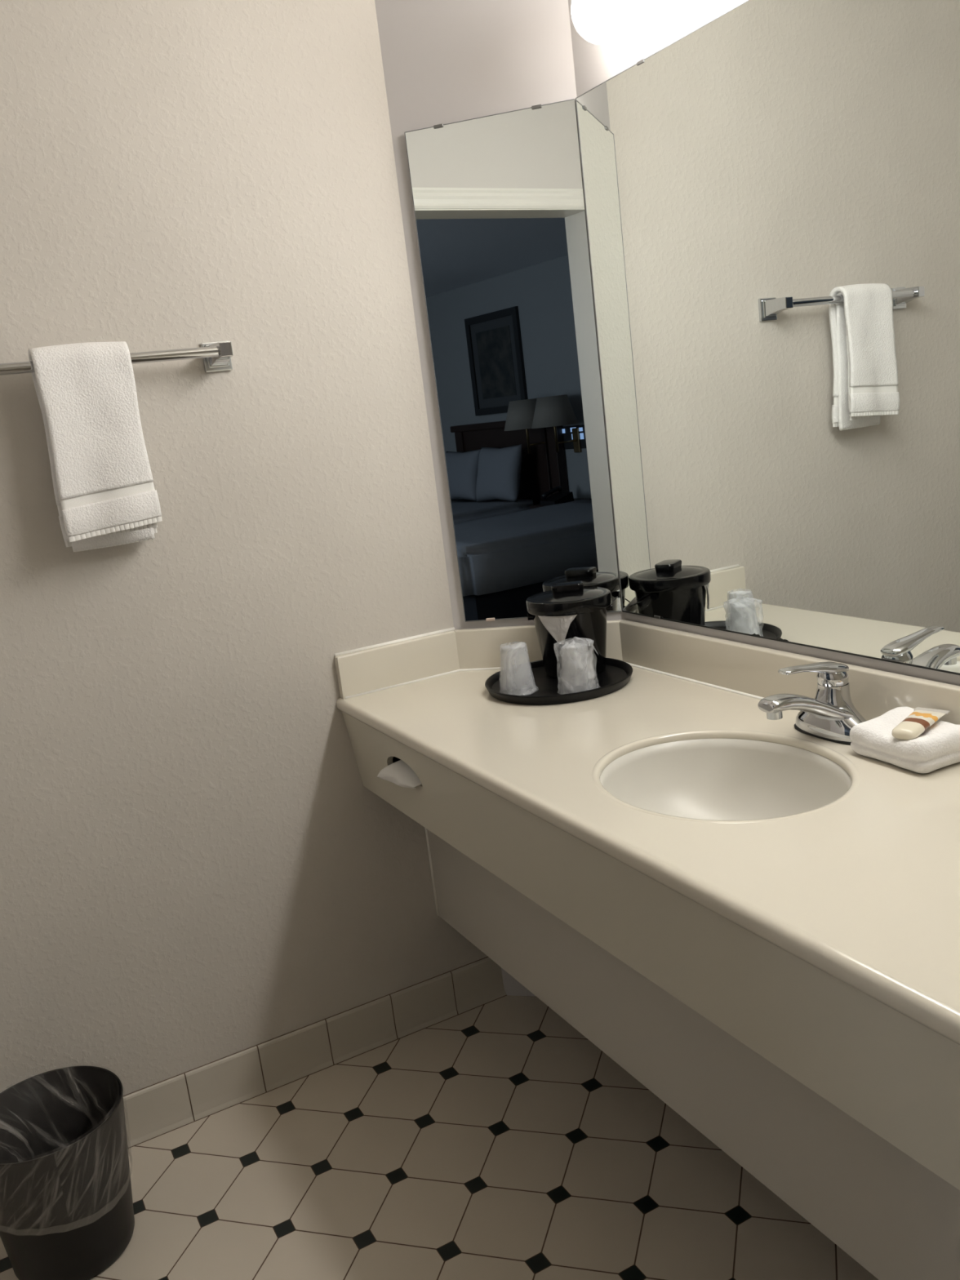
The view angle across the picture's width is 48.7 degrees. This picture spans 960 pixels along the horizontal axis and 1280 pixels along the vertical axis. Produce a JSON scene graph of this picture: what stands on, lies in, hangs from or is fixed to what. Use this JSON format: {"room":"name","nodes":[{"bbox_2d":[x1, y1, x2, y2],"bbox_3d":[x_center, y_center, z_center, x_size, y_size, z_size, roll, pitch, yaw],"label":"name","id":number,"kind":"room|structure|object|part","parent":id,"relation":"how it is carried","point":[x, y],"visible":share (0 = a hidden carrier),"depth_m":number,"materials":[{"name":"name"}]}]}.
{"room":"hotel bathroom","nodes":[
{"label":"hotel bathroom","id":0,"kind":"room"},
{"bbox_2d":[0,0,488,1095],"bbox_3d":[-0.614,-0.240,2.033,1.870,2.440,0.100,-13,14,-26],"label":"wall","id":1,"kind":"structure","parent":0,"point":[199,867],"depth_m":2.03,"materials":[{"name":"paint"}]},
{"bbox_2d":[0,341,233,375],"bbox_3d":[-0.678,-0.481,1.861,0.507,0.054,0.079,-13,14,-26],"label":"towel bar","id":2,"kind":"object","parent":1,"relation":"attached to","point":[215,356],"visible":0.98,"depth_m":1.90,"materials":[{"name":"silver metal"}]},
{"bbox_2d":[27,341,162,551],"bbox_3d":[-0.670,-0.338,1.856,0.166,0.353,0.082,-13,14,-26],"label":"hand towel","id":3,"kind":"object","parent":2,"relation":"hanging from","point":[105,494],"visible":1,"depth_m":1.83,"materials":[{"name":"white fabric"}]},
{"bbox_3d":[-0.495,-0.532,1.992,0.052,0.054,0.009,-13,14,-26],"label":"wall plate","id":4,"kind":"part","parent":2,"relation":"part of","materials":[{"name":"silver metal"}]},
{"bbox_3d":[-0.476,-0.528,1.955,0.034,0.037,0.066,-13,14,-26],"label":"arm","id":5,"kind":"part","parent":2,"relation":"part of","materials":[{"name":"silver metal"}]},
{"bbox_2d":[123,956,506,1148],"bbox_3d":[-0.536,0.919,2.188,1.395,0.107,0.012,-13,14,-26],"label":"baseboard","id":6,"kind":"structure","parent":1,"relation":"attached to","point":[153,1111],"depth_m":2.27,"materials":[{"name":"beige tile"}]},
{"bbox_2d":[334,630,459,698],"bbox_3d":[-0.169,0.049,2.248,0.279,0.089,0.019,-13,14,-26],"label":"backsplash","id":7,"kind":"structure","parent":1,"relation":"attached to","point":[369,669],"depth_m":2.23,"materials":[{"name":"beige stone"}]},
{"bbox_2d":[0,995,878,1279],"bbox_3d":[0.201,1.158,1.053,1.870,0.050,2.950,-13,14,-26],"label":"floor","id":8,"kind":"structure","parent":0,"point":[495,1140],"depth_m":1.91,"materials":[{"name":"tile"}]},
{"bbox_2d":[0,1066,134,1279],"bbox_3d":[-0.726,0.933,1.834,0.259,0.273,0.259,-13,14,-26],"label":"waste bin","id":9,"kind":"object","parent":8,"relation":"on","point":[67,1211],"visible":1,"depth_m":1.77,"materials":[{"name":"black plastic"}]},
{"bbox_2d":[374,0,624,996],"bbox_3d":[0.083,-0.358,2.185,0.269,2.440,0.258,-13,14,-26],"label":"wall","id":10,"kind":"structure","parent":0,"point":[444,61],"depth_m":2.04,"materials":[{"name":"grey paint"}]},
{"bbox_2d":[404,98,622,622],"bbox_3d":[0.073,-0.527,2.138,0.338,0.988,0.008,-4,13,15],"label":"mirror","id":11,"kind":"object","parent":10,"relation":"attached to","point":[499,201],"visible":0.98,"depth_m":2.13,"materials":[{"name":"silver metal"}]},
{"bbox_2d":[454,619,623,669],"bbox_3d":[0.124,0.012,2.255,0.372,0.089,0.018,-3,13,17],"label":"backsplash","id":12,"kind":"structure","parent":10,"relation":"attached to","point":[479,647],"depth_m":2.27,"materials":[{"name":"beige stone"}]},
{"bbox_2d":[568,0,959,685],"bbox_3d":[0.829,-0.229,1.179,0.100,2.440,2.750,-13,14,-26],"label":"wall","id":13,"kind":"structure","parent":0,"point":[594,64],"depth_m":1.80,"materials":[{"name":"grey paint"}]},
{"bbox_2d":[571,0,678,44],"bbox_3d":[0.528,-0.983,1.187,0.114,0.130,1.468,-13,14,-26],"label":"vanity light","id":14,"kind":"object","parent":13,"relation":"attached to","point":[600,22],"visible":1,"depth_m":1.75,"materials":[{"name":"white ceramic"}]},
{"bbox_3d":[0.207,-1.062,1.781,0.108,0.108,0.108,-13,14,-26],"label":"globe bulb","id":15,"kind":"part","parent":14,"relation":"part of","materials":[{"name":"white glass"}]},
{"bbox_3d":[0.274,-1.043,1.657,0.108,0.108,0.108,-13,14,-26],"label":"globe bulb","id":16,"kind":"part","parent":14,"relation":"part of","materials":[{"name":"white glass"}]},
{"bbox_2d":[334,619,959,1279],"bbox_3d":[0.615,0.468,1.174,0.558,0.641,2.750,-13,14,-26],"label":"countertop","id":17,"kind":"structure","parent":13,"relation":"attached to","point":[755,917],"depth_m":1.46,"materials":[{"name":"beige stone"}]},
{"bbox_2d":[377,756,422,788],"bbox_3d":[-0.113,0.238,2.004,0.110,0.062,0.190,-13,14,-26],"label":"tissue","id":18,"kind":"object","parent":17,"relation":"attached to","point":[399,773],"visible":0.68,"depth_m":1.99,"materials":[{"name":"white paper"}]},
{"bbox_2d":[484,657,632,704],"bbox_3d":[0.156,0.079,2.095,0.292,0.020,0.292,-13,14,-26],"label":"serving tray","id":19,"kind":"object","parent":17,"relation":"on","point":[617,673],"visible":0.81,"depth_m":2.07,"materials":[{"name":"black plastic"}]},
{"bbox_2d":[500,641,535,691],"bbox_3d":[0.069,0.052,2.049,0.076,0.099,0.077,-13,14,-26],"label":"cup","id":20,"kind":"object","parent":19,"relation":"on","point":[513,682],"visible":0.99,"depth_m":2.08,"materials":[{"name":"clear plastic"}]},
{"bbox_2d":[525,581,613,679],"bbox_3d":[0.185,-0.025,2.143,0.174,0.182,0.174,-13,14,-26],"label":"ice bucket","id":21,"kind":"object","parent":19,"relation":"on","point":[562,613],"visible":1,"depth_m":2.09,"materials":[{"name":"black plastic"}]},
{"bbox_3d":[0.178,-0.082,2.128,0.171,0.033,0.171,-13,14,-26],"label":"lid","id":22,"kind":"part","parent":21,"relation":"part of","materials":[{"name":"black plastic"}]},
{"bbox_2d":[554,636,599,693],"bbox_3d":[0.182,0.046,1.999,0.083,0.106,0.081,-7,12,1],"label":"cup","id":23,"kind":"object","parent":19,"relation":"on","point":[591,666],"visible":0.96,"depth_m":1.99,"materials":[{"name":"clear plastic"}]},
{"bbox_3d":[0.535,0.616,1.152,0.016,0.382,2.745,-13,14,-26],"label":"modesty panel","id":24,"kind":"part","parent":17,"relation":"part of","materials":[{"name":"grey"}]},
{"bbox_2d":[591,729,860,823],"bbox_3d":[0.355,0.260,1.546,0.354,0.147,0.406,-13,14,-26],"label":"basin","id":25,"kind":"object","parent":17,"relation":"in","point":[660,776],"depth_m":1.67,"materials":[{"name":"white ceramic"}]},
{"bbox_2d":[758,662,866,745],"bbox_3d":[0.491,0.094,1.593,0.163,0.123,0.146,-13,14,-26],"label":"faucet","id":26,"kind":"object","parent":17,"relation":"on","point":[831,716],"visible":0.94,"depth_m":1.58,"materials":[{"name":"silver metal"}]},
{"bbox_3d":[0.488,0.110,1.593,0.152,0.079,0.092,-13,14,-26],"label":"spout","id":27,"kind":"part","parent":26,"relation":"part of","materials":[{"name":"silver metal"}]},
{"bbox_3d":[0.499,0.045,1.589,0.122,0.028,0.039,-13,14,-26],"label":"lever","id":28,"kind":"part","parent":26,"relation":"part of","materials":[{"name":"silver metal"}]},
{"bbox_3d":[0.535,0.053,1.610,0.045,0.024,0.048,-13,14,-26],"label":"handle","id":29,"kind":"part","parent":26,"relation":"part of","materials":[{"name":"silver metal"}]},
{"bbox_2d":[849,706,959,773],"bbox_3d":[0.607,0.138,1.491,0.109,0.055,0.141,-12,13,-23],"label":"folded washcloth","id":30,"kind":"object","parent":17,"relation":"on","point":[938,747],"visible":0.8,"depth_m":1.45,"materials":[{"name":"white fabric"}]},
{"bbox_2d":[891,706,950,740],"bbox_3d":[0.610,0.117,1.478,0.047,0.020,0.107,6,17,45],"label":"toiletry tube","id":31,"kind":"object","parent":30,"relation":"on","point":[921,719],"visible":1,"depth_m":1.46,"materials":[{"name":"white plastic"}]},
{"bbox_2d":[575,0,959,675],"bbox_3d":[0.755,-0.391,1.133,0.008,0.988,2.198,-13,14,-26],"label":"wall mirror","id":32,"kind":"object","parent":13,"relation":"attached to","point":[771,192],"visible":1,"depth_m":1.63,"materials":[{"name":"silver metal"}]},
{"bbox_2d":[618,619,959,724],"bbox_3d":[0.880,0.168,1.121,0.019,0.089,2.487,-13,14,-26],"label":"backsplash","id":33,"kind":"structure","parent":13,"relation":"attached to","point":[748,668],"depth_m":1.84,"materials":[{"name":"beige stone"}]}
]}

